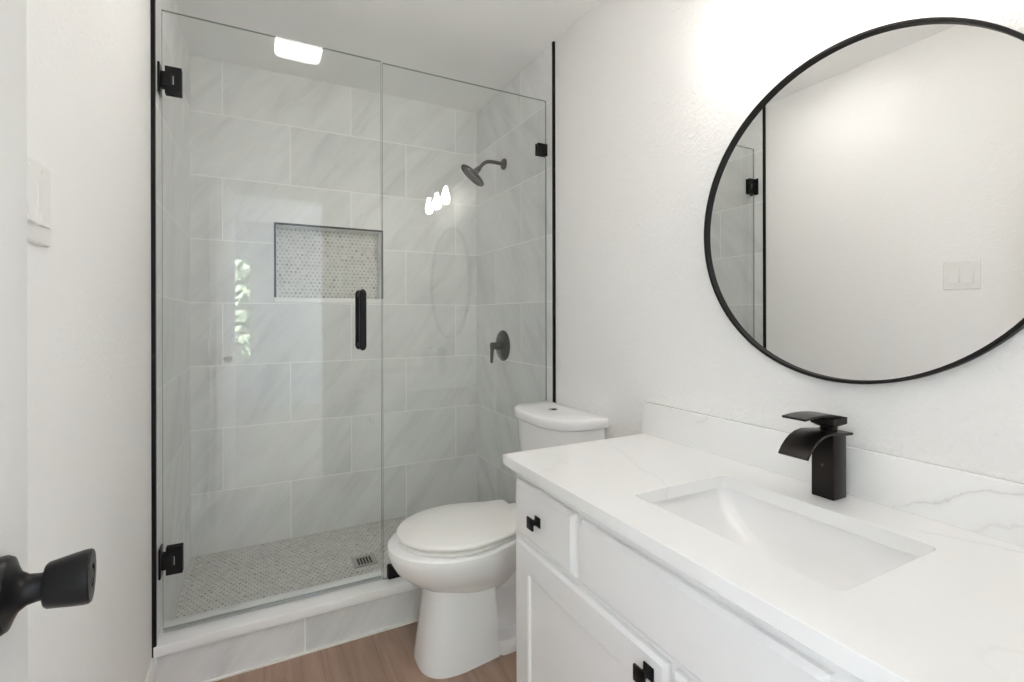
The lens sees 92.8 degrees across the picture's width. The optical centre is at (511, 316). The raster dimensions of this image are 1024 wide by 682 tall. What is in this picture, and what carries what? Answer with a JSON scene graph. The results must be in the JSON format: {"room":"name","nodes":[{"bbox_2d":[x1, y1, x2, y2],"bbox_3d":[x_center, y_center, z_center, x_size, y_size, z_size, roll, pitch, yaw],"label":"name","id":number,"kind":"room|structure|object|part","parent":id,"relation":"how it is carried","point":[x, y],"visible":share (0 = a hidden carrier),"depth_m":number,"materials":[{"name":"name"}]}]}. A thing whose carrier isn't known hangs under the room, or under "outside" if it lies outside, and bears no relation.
{"room":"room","nodes":[
{"label":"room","id":0,"kind":"room"},
{"bbox_2d":[26,0,190,681],"bbox_3d":[-0.944,0.003,1.077,0.110,2.490,2.947,0,0,-27],"label":"wall","id":1,"kind":"structure","parent":0,"point":[89,69],"depth_m":1.07,"materials":[{"name":"white paint"}]},
{"bbox_2d":[27,156,50,246],"bbox_3d":[-0.703,-0.171,0.721,0.012,0.122,0.122,0,0,-27],"label":"light switch","id":2,"kind":"object","parent":1,"relation":"attached to","point":[38,176],"visible":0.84,"depth_m":0.73,"materials":[{"name":"plastic"}]},
{"bbox_2d":[0,0,95,681],"bbox_3d":[-0.333,0.176,0.230,0.151,2.018,0.644,0,0,-33],"label":"door","id":3,"kind":"structure","parent":1,"relation":"in","point":[69,580],"depth_m":0.45,"materials":[{"name":"paint"}]},
{"bbox_3d":[-0.422,0.244,0.444,0.063,0.065,0.065,0,0,-33],"label":"knob","id":4,"kind":"part","parent":3,"relation":"part of","materials":[{"name":"black metal"}]},
{"bbox_2d":[145,659,156,681],"bbox_3d":[-0.692,1.131,0.706,0.013,0.133,1.837,0,0,-27],"label":"baseboard","id":5,"kind":"structure","parent":1,"relation":"attached to","point":[151,676],"depth_m":1.48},
{"bbox_2d":[150,0,156,657],"bbox_3d":[-1.121,-0.088,1.528,0.012,2.305,0.013,0,0,-27],"label":"trim","id":6,"kind":"structure","parent":1,"relation":"attached to","point":[152,2],"depth_m":1.52,"materials":[{"name":"black metal"}]},
{"bbox_2d":[157,9,381,629],"bbox_3d":[-0.826,0.015,1.748,0.714,2.027,0.109,0,0,-27],"label":"screen","id":7,"kind":"object","parent":1,"relation":"attached to","point":[170,80],"visible":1,"depth_m":1.60,"materials":[{"name":"clear glass"}]},
{"bbox_3d":[-1.110,-0.771,1.592,0.058,0.090,0.007,0,0,-27],"label":"clamp plate","id":8,"kind":"part","parent":7,"relation":"part of","materials":[{"name":"black metal"}]},
{"bbox_3d":[-1.107,0.796,1.592,0.058,0.090,0.007,0,0,-27],"label":"clamp plate","id":9,"kind":"part","parent":7,"relation":"part of","materials":[{"name":"black metal"}]},
{"bbox_3d":[-1.118,-0.771,1.607,0.058,0.090,0.007,0,0,-27],"label":"clamp plate","id":10,"kind":"part","parent":7,"relation":"part of","materials":[{"name":"black metal"}]},
{"bbox_3d":[-1.115,0.796,1.607,0.058,0.090,0.007,0,0,-27],"label":"clamp plate","id":11,"kind":"part","parent":7,"relation":"part of","materials":[{"name":"black metal"}]},
{"bbox_3d":[-0.592,0.012,1.902,0.027,0.232,0.050,0,0,-27],"label":"pull handle","id":12,"kind":"part","parent":7,"relation":"part of","materials":[{"name":"black metal"}]},
{"bbox_3d":[-0.565,0.012,1.849,0.027,0.232,0.050,0,0,-27],"label":"pull handle","id":13,"kind":"part","parent":7,"relation":"part of","materials":[{"name":"black metal"}]},
{"bbox_2d":[203,619,417,681],"bbox_3d":[-0.723,1.194,1.736,0.879,0.006,0.009,0,0,-27],"label":"trim","id":14,"kind":"structure","parent":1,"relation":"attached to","point":[415,620],"depth_m":1.73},
{"bbox_2d":[157,588,421,681],"bbox_3d":[-0.491,1.130,1.927,1.489,0.134,0.120,0,0,-27],"label":"curb","id":15,"kind":"object","parent":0,"point":[216,659],"visible":0.31,"depth_m":1.71,"materials":[{"name":"tile"}]},
{"bbox_2d":[153,569,419,657],"bbox_3d":[-0.489,1.047,1.924,1.483,0.032,0.148,0,0,-27],"label":"cap","id":16,"kind":"object","parent":15,"relation":"on","point":[175,639],"visible":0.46,"depth_m":1.72,"materials":[{"name":"stone"}]},
{"bbox_2d":[382,63,547,579],"bbox_3d":[-0.171,0.017,2.086,0.751,2.026,0.026,0,0,-27],"label":"screen","id":17,"kind":"object","parent":16,"relation":"on","point":[541,150],"visible":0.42,"depth_m":2.15,"materials":[{"name":"clear glass"}]},
{"bbox_2d":[174,515,411,618],"bbox_3d":[-0.689,1.137,2.311,1.471,0.001,0.747,0,0,-27],"label":"floor","id":18,"kind":"structure","parent":0,"point":[213,581],"depth_m":2.21,"materials":[{"name":"tile"}]},
{"bbox_2d":[351,553,377,568],"bbox_3d":[-0.683,1.135,2.267,0.104,0.003,0.104,0,0,-27],"label":"floor drain","id":19,"kind":"object","parent":18,"relation":"on","point":[369,559],"visible":1,"depth_m":2.27,"materials":[{"name":"metal"}]},
{"bbox_2d":[190,54,476,557],"bbox_3d":[-0.891,-0.042,2.696,1.471,2.400,0.120,0,0,-27],"label":"wall","id":20,"kind":"structure","parent":0,"point":[285,403],"depth_m":2.57,"materials":[{"name":"tile"}]},
{"bbox_2d":[277,228,377,298],"bbox_3d":[-0.996,-0.284,2.673,0.533,0.372,0.001,0,0,-27],"label":"wall niche","id":21,"kind":"object","parent":20,"relation":"in","point":[310,263],"visible":0.94,"depth_m":2.66,"materials":[{"name":"tile"}]},
{"bbox_2d":[274,297,380,303],"bbox_3d":[-0.975,-0.085,2.631,0.547,0.027,0.094,0,0,-27],"label":"sill","id":22,"kind":"structure","parent":20,"relation":"attached to","point":[276,299],"depth_m":2.56,"materials":[{"name":"stone"}]},
{"bbox_2d":[274,222,381,296],"bbox_3d":[-0.959,-0.288,2.595,0.547,0.381,0.009,0,0,-27],"label":"trim","id":23,"kind":"structure","parent":20,"relation":"attached to","point":[275,223],"depth_m":2.51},
{"bbox_2d":[276,224,381,298],"bbox_3d":[-0.977,-0.284,2.636,0.533,0.372,0.084,0,0,-27],"label":"trim","id":24,"kind":"structure","parent":20,"relation":"attached to","point":[379,234],"depth_m":2.67,"materials":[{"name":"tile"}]},
{"bbox_2d":[215,621,516,681],"bbox_3d":[-0.013,1.221,1.002,1.691,0.050,1.960,0,0,-27],"label":"floor","id":25,"kind":"structure","parent":0,"point":[386,656],"depth_m":1.66,"materials":[{"name":"brown wood"}]},
{"bbox_2d":[387,400,608,678],"bbox_3d":[-0.081,0.788,1.868,0.790,0.816,0.448,0,0,-27],"label":"toilet","id":26,"kind":"object","parent":25,"relation":"on","point":[462,556],"visible":0.74,"depth_m":1.68,"materials":[{"name":"ceramic"}]},
{"bbox_3d":[-0.180,0.779,1.788,0.470,0.016,0.376,0,0,-27],"label":"seat","id":27,"kind":"part","parent":26,"relation":"part of","materials":[{"name":"plastic"}]},
{"bbox_3d":[-0.180,0.759,1.788,0.472,0.019,0.380,0,0,-27],"label":"seat lid","id":28,"kind":"part","parent":26,"relation":"part of","materials":[{"name":"plastic"}]},
{"bbox_3d":[0.167,0.616,1.997,0.212,0.376,0.418,0,0,-27],"label":"tank","id":29,"kind":"part","parent":26,"relation":"part of","materials":[{"name":"ceramic"}]},
{"bbox_3d":[0.165,0.404,1.996,0.234,0.045,0.448,0,0,-27],"label":"tank lid","id":30,"kind":"part","parent":26,"relation":"part of","materials":[{"name":"ceramic"}]},
{"bbox_2d":[516,472,862,681],"bbox_3d":[0.509,0.812,0.990,0.567,0.765,1.231,0,0,-27],"label":"vanity cabinet","id":31,"kind":"object","parent":25,"relation":"on","point":[593,605],"visible":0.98,"depth_m":1.00,"materials":[{"name":"paint"}]},
{"bbox_3d":[0.059,0.539,1.273,0.027,0.030,0.030,0,0,-27],"label":"knob","id":32,"kind":"part","parent":31,"relation":"part of","materials":[{"name":"black metal"}]},
{"bbox_3d":[0.085,0.538,1.271,0.018,0.150,0.288,0,0,-27],"label":"drawer","id":33,"kind":"part","parent":31,"relation":"part of","materials":[{"name":"paint"}]},
{"bbox_3d":[0.152,0.855,1.141,0.018,0.451,0.580,0,0,-27],"label":"cabinet door","id":34,"kind":"part","parent":31,"relation":"part of","materials":[{"name":"paint"}]},
{"bbox_3d":[0.247,0.666,0.909,0.027,0.030,0.030,0,0,-27],"label":"knob","id":35,"kind":"part","parent":31,"relation":"part of","materials":[{"name":"black metal"}]},
{"bbox_3d":[0.426,0.855,0.611,0.018,0.451,0.582,0,0,-27],"label":"cabinet door","id":36,"kind":"part","parent":31,"relation":"part of","materials":[{"name":"paint"}]},
{"bbox_2d":[503,401,1023,681],"bbox_3d":[0.508,0.361,1.001,0.561,0.136,1.256,0,0,-27],"label":"countertop","id":37,"kind":"structure","parent":31,"relation":"on","point":[954,612],"depth_m":0.88,"materials":[{"name":"stone"}]},
{"bbox_2d":[652,487,918,590],"bbox_3d":[0.506,0.502,0.969,0.348,0.144,0.492,0,0,-27],"label":"sink basin","id":38,"kind":"object","parent":37,"relation":"in","point":[833,557],"visible":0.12,"depth_m":1.07,"materials":[{"name":"ceramic"}]},
{"bbox_2d":[778,411,852,500],"bbox_3d":[0.664,0.304,1.063,0.166,0.189,0.064,0,0,-27],"label":"faucet","id":39,"kind":"object","parent":37,"relation":"on","point":[826,444],"visible":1,"depth_m":1.06,"materials":[{"name":"metal"}]},
{"bbox_3d":[0.662,0.217,1.062,0.152,0.015,0.051,0,0,-27],"label":"lever","id":40,"kind":"part","parent":39,"relation":"part of","materials":[{"name":"black metal"}]},
{"bbox_3d":[0.664,0.272,1.063,0.166,0.048,0.064,0,0,-27],"label":"spout","id":41,"kind":"part","parent":39,"relation":"part of","materials":[{"name":"black metal"}]},
{"bbox_2d":[176,0,598,112],"bbox_3d":[-0.245,-1.269,1.440,1.691,0.050,2.947,0,0,-27],"label":"ceiling","id":42,"kind":"structure","parent":0,"point":[487,43],"depth_m":2.19,"materials":[{"name":"white paint"}]},
{"bbox_2d":[476,0,1023,503],"bbox_3d":[0.461,0.000,1.803,0.110,2.490,2.947,0,0,-27],"label":"wall","id":43,"kind":"structure","parent":0,"point":[651,96],"depth_m":1.67,"materials":[{"name":"white paint"}]},
{"bbox_2d":[461,158,506,186],"bbox_3d":[-0.151,-0.773,2.597,0.244,0.166,0.150,0,0,-27],"label":"showerhead","id":44,"kind":"object","parent":43,"relation":"attached to","point":[473,175],"visible":1,"depth_m":2.57,"materials":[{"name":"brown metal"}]},
{"bbox_3d":[-0.112,-0.807,2.605,0.146,0.061,0.019,0,0,-27],"label":"shower arm","id":45,"kind":"part","parent":44,"relation":"part of","materials":[{"name":"brown metal"}]},
{"bbox_2d":[490,330,509,362],"bbox_3d":[-0.079,0.163,2.643,0.078,0.176,0.166,0,0,-27],"label":"shower valve","id":46,"kind":"object","parent":43,"relation":"attached to","point":[502,344],"visible":1,"depth_m":2.62,"materials":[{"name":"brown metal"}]},
{"bbox_3d":[-0.103,0.195,2.630,0.024,0.112,0.032,0,0,-27],"label":"lever","id":47,"kind":"part","parent":46,"relation":"part of","materials":[{"name":"brown metal"}]},
{"bbox_2d":[552,41,555,402],"bbox_3d":[0.194,-0.091,2.209,0.012,2.305,0.010,0,0,-27],"label":"trim","id":48,"kind":"structure","parent":43,"relation":"attached to","point":[553,42],"depth_m":2.20,"materials":[{"name":"black metal"}]},
{"bbox_2d":[642,401,1023,546],"bbox_3d":[0.748,0.345,1.125,0.020,0.106,1.256,0,0,-27],"label":"backsplash","id":49,"kind":"structure","parent":43,"relation":"attached to","point":[990,506],"depth_m":1.03,"materials":[{"name":"stone"}]},
{"bbox_2d":[704,17,1023,383],"bbox_3d":[0.756,-0.236,1.105,0.023,0.772,0.772,0,0,-27],"label":"wall mirror","id":50,"kind":"object","parent":43,"relation":"attached to","point":[864,220],"visible":1,"depth_m":1.04,"materials":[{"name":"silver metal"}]}
]}

